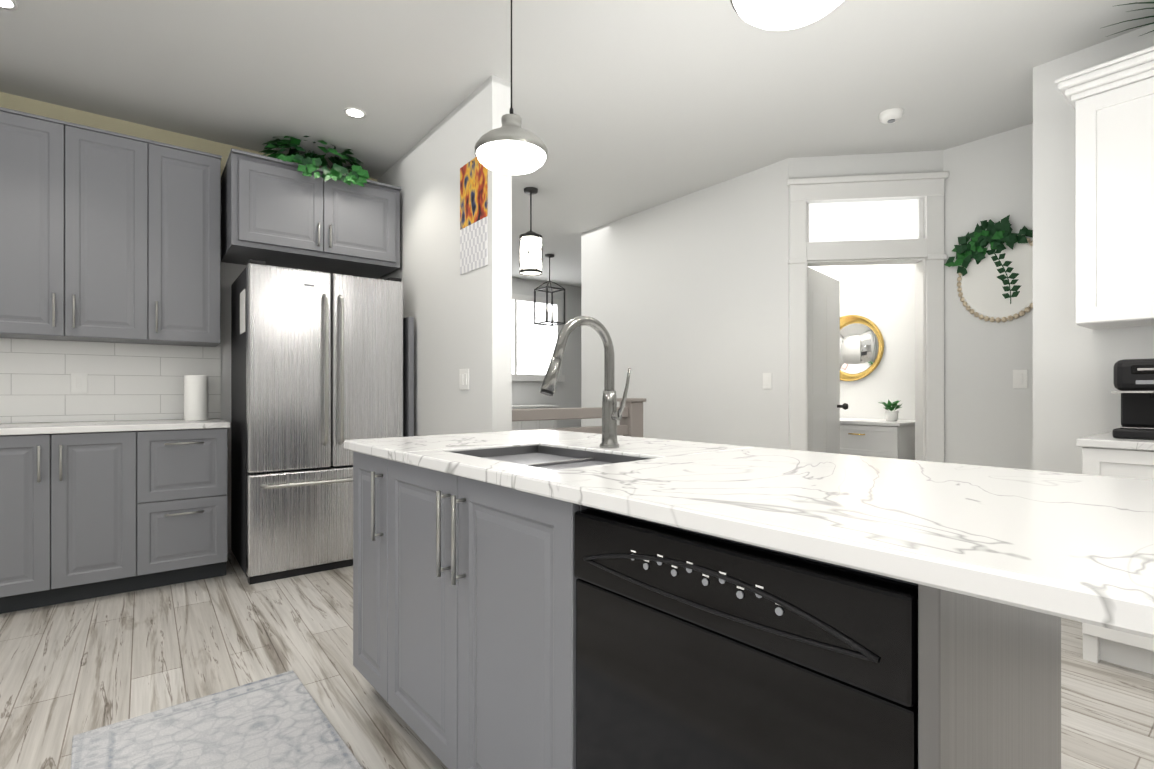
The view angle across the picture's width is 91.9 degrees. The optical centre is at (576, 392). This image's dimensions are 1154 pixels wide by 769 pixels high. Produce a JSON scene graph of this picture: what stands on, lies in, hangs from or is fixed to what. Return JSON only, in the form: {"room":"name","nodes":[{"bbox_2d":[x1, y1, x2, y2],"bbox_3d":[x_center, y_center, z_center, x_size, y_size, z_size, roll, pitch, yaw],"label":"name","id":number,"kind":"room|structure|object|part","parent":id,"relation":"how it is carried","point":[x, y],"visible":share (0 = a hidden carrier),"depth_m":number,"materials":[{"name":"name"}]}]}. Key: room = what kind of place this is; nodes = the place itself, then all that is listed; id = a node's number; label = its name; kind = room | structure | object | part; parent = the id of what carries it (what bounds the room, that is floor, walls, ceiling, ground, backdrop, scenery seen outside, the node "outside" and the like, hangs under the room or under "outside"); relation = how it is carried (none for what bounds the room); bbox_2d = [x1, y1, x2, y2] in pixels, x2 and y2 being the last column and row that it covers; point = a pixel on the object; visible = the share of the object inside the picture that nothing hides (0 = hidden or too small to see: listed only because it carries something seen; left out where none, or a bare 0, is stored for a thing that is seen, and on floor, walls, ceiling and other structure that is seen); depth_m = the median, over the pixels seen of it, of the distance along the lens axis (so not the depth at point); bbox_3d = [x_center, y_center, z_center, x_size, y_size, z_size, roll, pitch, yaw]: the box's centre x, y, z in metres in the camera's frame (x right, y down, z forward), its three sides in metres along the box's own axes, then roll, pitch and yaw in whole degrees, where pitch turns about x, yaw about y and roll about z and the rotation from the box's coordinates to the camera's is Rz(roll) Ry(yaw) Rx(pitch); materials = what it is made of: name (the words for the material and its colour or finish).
{"room":"kitchen","nodes":[
{"label":"kitchen","id":0,"kind":"room"},
{"bbox_2d":[0,92,376,552],"bbox_3d":[-3.234,-0.295,3.201,4.100,2.780,0.120,0,0,-38],"label":"wall","id":1,"kind":"structure","parent":0,"point":[231,273],"depth_m":3.67,"materials":[{"name":"white paint"}]},
{"bbox_2d":[0,107,151,343],"bbox_3d":[-2.890,-0.889,3.167,0.720,1.168,0.346,0,0,-38],"label":"upper cabinet","id":2,"kind":"object","parent":1,"relation":"attached to","point":[109,236],"depth_m":3.05,"materials":[{"name":"grey wood"}]},
{"bbox_2d":[71,373,87,392],"bbox_3d":[-2.959,-0.055,3.316,0.075,0.120,0.010,0,0,-38],"label":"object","id":3,"kind":"structure","parent":1,"relation":"attached to","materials":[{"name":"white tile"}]},
{"bbox_2d":[152,141,221,346],"bbox_3d":[-2.463,-0.889,3.498,0.360,1.168,0.346,0,0,-38],"label":"upper cabinet","id":4,"kind":"object","parent":1,"relation":"attached to","point":[186,183],"depth_m":3.37,"materials":[{"name":"grey wood"}]},
{"bbox_2d":[221,148,401,278],"bbox_3d":[-1.810,-1.161,3.832,1.026,0.563,0.621,0,0,-38],"label":"upper cabinet","id":5,"kind":"object","parent":1,"relation":"attached to","point":[279,212],"visible":0.94,"depth_m":3.59,"materials":[{"name":"grey wood"}]},
{"bbox_2d":[260,136,369,186],"bbox_3d":[-1.751,-1.631,3.767,0.688,0.589,0.617,0,0,-38],"label":"ivy plant","id":6,"kind":"object","parent":5,"relation":"on","point":[358,174],"visible":0.56,"depth_m":3.65,"materials":[{"name":"green plant"}]},
{"bbox_2d":[377,75,511,435],"bbox_3d":[-1.759,-0.295,4.742,0.120,2.780,4.420,0,0,-38],"label":"wall","id":7,"kind":"structure","parent":0,"point":[463,321],"depth_m":3.32,"materials":[{"name":"white paint"}]},
{"bbox_2d":[459,369,468,389],"bbox_3d":[-0.650,-0.075,3.209,0.010,0.118,0.115,0,0,-38],"label":"switch","id":8,"kind":"object","parent":7,"relation":"attached to","point":[463,379],"visible":1,"depth_m":3.20,"materials":[{"name":"white plastic"}]},
{"bbox_2d":[460,157,487,274],"bbox_3d":[-0.582,-0.995,3.123,0.007,0.620,0.320,0,0,-38],"label":"calendar","id":9,"kind":"object","parent":7,"relation":"attached to","point":[474,214],"visible":0.95,"depth_m":3.12,"materials":[{"name":"multicoloured paper"}]},
{"bbox_2d":[512,277,580,427],"bbox_3d":[-0.588,-0.295,8.529,6.380,2.780,0.120,0,0,-38],"label":"wall","id":10,"kind":"structure","parent":0,"point":[567,393],"depth_m":8.76,"materials":[{"name":"white paint"}]},
{"bbox_2d":[512,293,564,381],"bbox_3d":[-0.895,-0.805,8.175,1.740,1.280,0.059,0,0,-38],"label":"window","id":11,"kind":"structure","parent":10,"relation":"in","point":[533,346],"depth_m":8.37,"materials":[{"name":"white glass"}]},
{"bbox_2d":[0,553,1153,768],"bbox_3d":[0.240,1.125,4.029,10.840,0.060,11.840,0,0,-38],"label":"floor","id":12,"kind":"structure","parent":0,"point":[69,671],"depth_m":2.20,"materials":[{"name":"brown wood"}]},
{"bbox_2d":[0,430,139,613],"bbox_3d":[-2.834,0.652,3.045,0.680,0.885,0.605,0,0,-38],"label":"base cabinet","id":13,"kind":"object","parent":12,"relation":"on","point":[104,500],"depth_m":2.85,"materials":[{"name":"grey wood"}]},
{"bbox_2d":[0,418,230,437],"bbox_3d":[-3.419,0.191,2.581,3.037,0.033,0.621,0,0,-38],"label":"countertop","id":14,"kind":"structure","parent":13,"relation":"on","point":[134,423],"depth_m":3.04,"materials":[{"name":"white stone"}]},
{"bbox_2d":[184,375,207,420],"bbox_3d":[-2.391,0.035,3.502,0.128,0.280,0.128,0,0,-38],"label":"paper towel","id":15,"kind":"object","parent":14,"relation":"on","point":[195,397],"visible":1,"depth_m":3.45,"materials":[{"name":"white paper"}]},
{"bbox_2d":[140,430,227,589],"bbox_3d":[-2.400,0.652,3.382,0.420,0.885,0.605,0,0,-38],"label":"base cabinet","id":16,"kind":"object","parent":12,"relation":"on","point":[184,473],"depth_m":3.15,"materials":[{"name":"grey wood"}]},
{"bbox_2d":[71,670,362,768],"bbox_3d":[-0.634,1.090,1.143,0.640,0.008,2.200,0,0,-41],"label":"rug","id":17,"kind":"object","parent":12,"relation":"on","point":[280,721],"visible":0.98,"depth_m":1.76,"materials":[{"name":"grey fabric"}]},
{"bbox_2d":[231,259,413,584],"bbox_3d":[-1.710,0.169,3.746,0.965,1.853,0.880,0,0,-38],"label":"fridge","id":18,"kind":"object","parent":12,"relation":"on","point":[316,369],"depth_m":3.37,"materials":[{"name":"grey metal"}]},
{"bbox_3d":[-1.360,0.295,4.053,0.035,1.600,0.824,0,0,-38],"label":"fridge panel","id":19,"kind":"part","parent":18,"relation":"part of","materials":[{"name":"metal"}]},
{"bbox_2d":[512,405,558,429],"bbox_3d":[-0.904,0.640,7.860,1.240,0.910,0.527,0,0,-38],"label":"base cabinet","id":20,"kind":"object","parent":12,"relation":"on","point":[525,425],"visible":0.1,"depth_m":7.83,"materials":[{"name":"white"}]},
{"bbox_2d":[512,398,645,436],"bbox_3d":[-0.025,0.568,3.569,1.174,1.055,0.150,0,0,-38],"label":"stair railing","id":21,"kind":"object","parent":12,"relation":"on","point":[631,422],"visible":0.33,"depth_m":3.61,"materials":[{"name":"grey wood"}]},
{"bbox_2d":[344,448,1060,768],"bbox_3d":[0.031,0.652,1.523,0.768,0.885,1.894,0,0,-38],"label":"kitchen island","id":22,"kind":"object","parent":12,"relation":"on","point":[608,598],"depth_m":0.94,"materials":[{"name":"grey wood"}]},
{"bbox_2d":[574,508,917,768],"bbox_3d":[0.409,0.652,1.041,0.623,0.846,0.617,0,0,-38],"label":"dishwasher","id":23,"kind":"object","parent":22,"relation":"in","point":[693,650],"depth_m":0.81,"materials":[{"name":"black plastic"}]},
{"bbox_2d":[344,429,1153,639],"bbox_3d":[0.169,0.199,1.552,1.019,0.048,2.122,0,0,-38],"label":"island countertop","id":24,"kind":"structure","parent":22,"relation":"on","point":[1024,548],"depth_m":0.85,"materials":[{"name":"white stone"}]},
{"bbox_2d":[456,444,635,467],"bbox_3d":[-0.093,0.291,1.605,0.403,0.215,0.594,0,0,-38],"label":"sink","id":25,"kind":"object","parent":24,"relation":"in","point":[549,455],"depth_m":1.80,"materials":[{"name":"silver metal"}]},
{"bbox_2d":[540,316,630,447],"bbox_3d":[0.023,-0.030,1.686,0.301,0.410,0.107,0,0,-38],"label":"faucet","id":26,"kind":"object","parent":24,"relation":"on","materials":[{"name":"silver metal"}]},
{"bbox_3d":[0.639,0.652,0.829,0.662,0.885,0.051,0,0,-38],"label":"panel","id":27,"kind":"part","parent":22,"relation":"part of","materials":[{"name":"grey wood"}]},
{"bbox_2d":[840,399,914,459],"bbox_3d":[2.294,0.576,4.930,0.532,1.038,1.240,0,0,-38],"label":"bathroom vanity","id":28,"kind":"object","parent":12,"relation":"on","point":[891,435],"visible":0.27,"depth_m":4.48,"materials":[{"name":"white wood"}]},
{"bbox_2d":[878,399,901,420],"bbox_3d":[2.573,0.146,4.554,0.208,0.176,0.169,0,0,-38],"label":"plant","id":29,"kind":"object","parent":28,"relation":"on","point":[890,415],"depth_m":4.52,"materials":[{"name":"green plant"}]},
{"bbox_2d":[1082,448,1153,674],"bbox_3d":[2.577,0.658,2.110,0.616,0.872,0.899,0,0,-38],"label":"base cabinet","id":30,"kind":"object","parent":12,"relation":"on","point":[1107,454],"depth_m":2.21,"materials":[{"name":"white painted wood"}]},
{"bbox_2d":[1076,432,1153,451],"bbox_3d":[3.299,0.205,1.173,0.630,0.030,3.296,0,0,-38],"label":"countertop","id":31,"kind":"structure","parent":30,"relation":"on","point":[1104,440],"depth_m":2.20,"materials":[{"name":"white stone"}]},
{"bbox_2d":[1111,358,1153,439],"bbox_3d":[2.428,0.027,2.285,0.329,0.325,0.304,0,0,-38],"label":"coffee maker","id":32,"kind":"object","parent":31,"relation":"on","point":[1133,380],"visible":1,"depth_m":2.29,"materials":[{"name":"black plastic"}]},
{"bbox_2d":[0,0,1153,286],"bbox_3d":[0.240,-1.715,4.029,10.840,0.060,11.840,0,0,-38],"label":"ceiling","id":33,"kind":"structure","parent":0,"point":[624,108],"depth_m":2.97,"materials":[{"name":"white paint"}]},
{"bbox_2d":[0,0,17,9],"bbox_3d":[-2.483,-1.682,2.391,0.124,0.006,0.124,0,0,-38],"label":"recessed light","id":34,"kind":"object","parent":33,"relation":"in","point":[8,4],"visible":1,"depth_m":2.42,"materials":[{"name":"white plastic"}]},
{"bbox_2d":[344,107,365,118],"bbox_3d":[-1.336,-1.682,3.360,0.124,0.006,0.124,0,0,-38],"label":"recessed light","id":35,"kind":"object","parent":33,"relation":"in","point":[357,113],"visible":1,"depth_m":3.35,"materials":[{"name":"white plastic"}]},
{"bbox_2d":[475,0,547,174],"bbox_3d":[-0.264,-1.292,2.243,0.292,0.784,0.292,0,0,-38],"label":"pendant light","id":36,"kind":"object","parent":33,"relation":"hanging from","point":[510,146],"visible":1,"depth_m":2.17,"materials":[{"name":"silver metal"}]},
{"bbox_2d":[519,187,542,275],"bbox_3d":[-0.383,-1.334,4.634,0.196,0.702,0.196,0,0,-38],"label":"drum pendant light","id":37,"kind":"object","parent":33,"relation":"hanging from","point":[530,254],"visible":1,"depth_m":4.57,"materials":[{"name":"grey metal"}]},
{"bbox_2d":[534,254,564,325],"bbox_3d":[-0.336,-1.260,6.837,0.276,0.850,0.276,0,0,-38],"label":"lantern pendant light","id":38,"kind":"object","parent":33,"relation":"hanging from","point":[549,256],"visible":1,"depth_m":6.81,"materials":[{"name":"grey metal"}]},
{"bbox_2d":[730,0,843,30],"bbox_3d":[0.508,-1.292,1.304,0.292,0.784,0.292,0,0,-38],"label":"pendant light","id":39,"kind":"object","parent":33,"relation":"hanging from","point":[778,15],"visible":1,"depth_m":1.33,"materials":[{"name":"silver metal"}]},
{"bbox_2d":[879,108,903,123],"bbox_3d":[1.896,-1.659,3.366,0.132,0.052,0.132,0,0,-38],"label":"smoke detector","id":40,"kind":"object","parent":33,"relation":"attached to","point":[891,116],"visible":1,"depth_m":3.33,"materials":[{"name":"white plastic"}]},
{"bbox_2d":[581,158,787,448],"bbox_3d":[0.831,-0.295,4.995,0.120,2.780,2.400,0,0,-38],"label":"wall","id":41,"kind":"structure","parent":0,"point":[684,300],"depth_m":4.65,"materials":[{"name":"white paint"}]},
{"bbox_2d":[763,373,771,388],"bbox_3d":[1.411,-0.085,4.142,0.010,0.118,0.075,0,0,-38],"label":"light switch","id":42,"kind":"object","parent":41,"relation":"attached to","point":[767,380],"visible":1,"depth_m":4.14,"materials":[{"name":"white plastic"}]},
{"bbox_2d":[807,264,914,419],"bbox_3d":[2.559,-0.295,5.136,0.120,2.780,3.300,0,0,-38],"label":"wall","id":43,"kind":"structure","parent":0,"point":[881,297],"depth_m":4.87,"materials":[{"name":"white paint"}]},
{"bbox_2d":[840,315,883,380],"bbox_3d":[2.488,-0.405,5.106,0.026,0.606,0.606,0,0,-38],"label":"round mirror","id":44,"kind":"object","parent":43,"relation":"attached to","point":[861,346],"visible":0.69,"depth_m":5.04,"materials":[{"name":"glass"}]},
{"bbox_2d":[788,150,942,449],"bbox_3d":[2.043,-0.295,4.007,1.038,2.780,0.120,0,0,7],"label":"wall","id":45,"kind":"structure","parent":0,"point":[871,164],"depth_m":3.95,"materials":[{"name":"white paint"}]},
{"bbox_2d":[807,267,847,453],"bbox_3d":[1.927,0.079,4.380,0.729,2.008,0.161,0,0,-38],"label":"door leaf","id":46,"kind":"structure","parent":45,"relation":"in","point":[824,406],"depth_m":4.35,"materials":[{"name":"white wood"}]},
{"bbox_3d":[2.189,0.115,4.551,0.055,0.056,0.044,0,0,-38],"label":"knob","id":47,"kind":"part","parent":46,"relation":"part of","materials":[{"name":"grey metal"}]},
{"bbox_2d":[806,198,923,242],"bbox_3d":[2.041,-1.218,3.992,0.798,0.293,0.050,0,0,7],"label":"transom window","id":48,"kind":"structure","parent":45,"relation":"in","point":[874,220],"depth_m":3.99,"materials":[{"name":"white glass"}]},
{"bbox_2d":[787,172,948,462],"bbox_3d":[2.040,-0.212,3.985,1.068,2.615,0.165,0,0,7],"label":"door frame","id":49,"kind":"structure","parent":45,"relation":"attached to","point":[926,256],"depth_m":3.92,"materials":[{"name":"white wood"}]},
{"bbox_2d":[943,123,1032,469],"bbox_3d":[2.802,-0.295,3.657,0.120,2.780,0.666,0,0,-38],"label":"wall","id":50,"kind":"structure","parent":0,"point":[988,414],"depth_m":3.69,"materials":[{"name":"white paint"}]},
{"bbox_2d":[944,215,1032,322],"bbox_3d":[2.686,-0.789,3.608,0.123,0.675,0.574,0,0,-38],"label":"wreath","id":51,"kind":"object","parent":50,"relation":"attached to","point":[995,272],"visible":0.81,"depth_m":3.62,"materials":[{"name":"green plant"}]},
{"bbox_2d":[1013,369,1027,387],"bbox_3d":[2.811,-0.085,3.539,0.010,0.118,0.075,0,0,-38],"label":"light switch","id":52,"kind":"object","parent":50,"relation":"attached to","point":[1020,378],"visible":1,"depth_m":3.53,"materials":[{"name":"white plastic"}]},
{"bbox_2d":[1033,24,1153,473],"bbox_3d":[3.517,-0.295,1.511,0.120,2.780,3.600,0,0,-38],"label":"wall","id":53,"kind":"structure","parent":0,"point":[1074,398],"depth_m":2.80,"materials":[{"name":"white paint"}]},
{"bbox_2d":[1071,66,1153,329],"bbox_3d":[2.518,-0.818,2.406,0.345,1.025,0.500,0,0,-38],"label":"upper cabinet","id":54,"kind":"object","parent":53,"relation":"attached to","point":[1111,102],"depth_m":2.40,"materials":[{"name":"white wood"}]},
{"bbox_2d":[1102,2,1153,36],"bbox_3d":[2.669,-1.614,2.197,0.688,0.416,0.853,0,0,-38],"label":"spiky plant","id":55,"kind":"object","parent":54,"relation":"on","point":[1137,18],"visible":0.79,"depth_m":2.39,"materials":[{"name":"green plant"}]}
]}

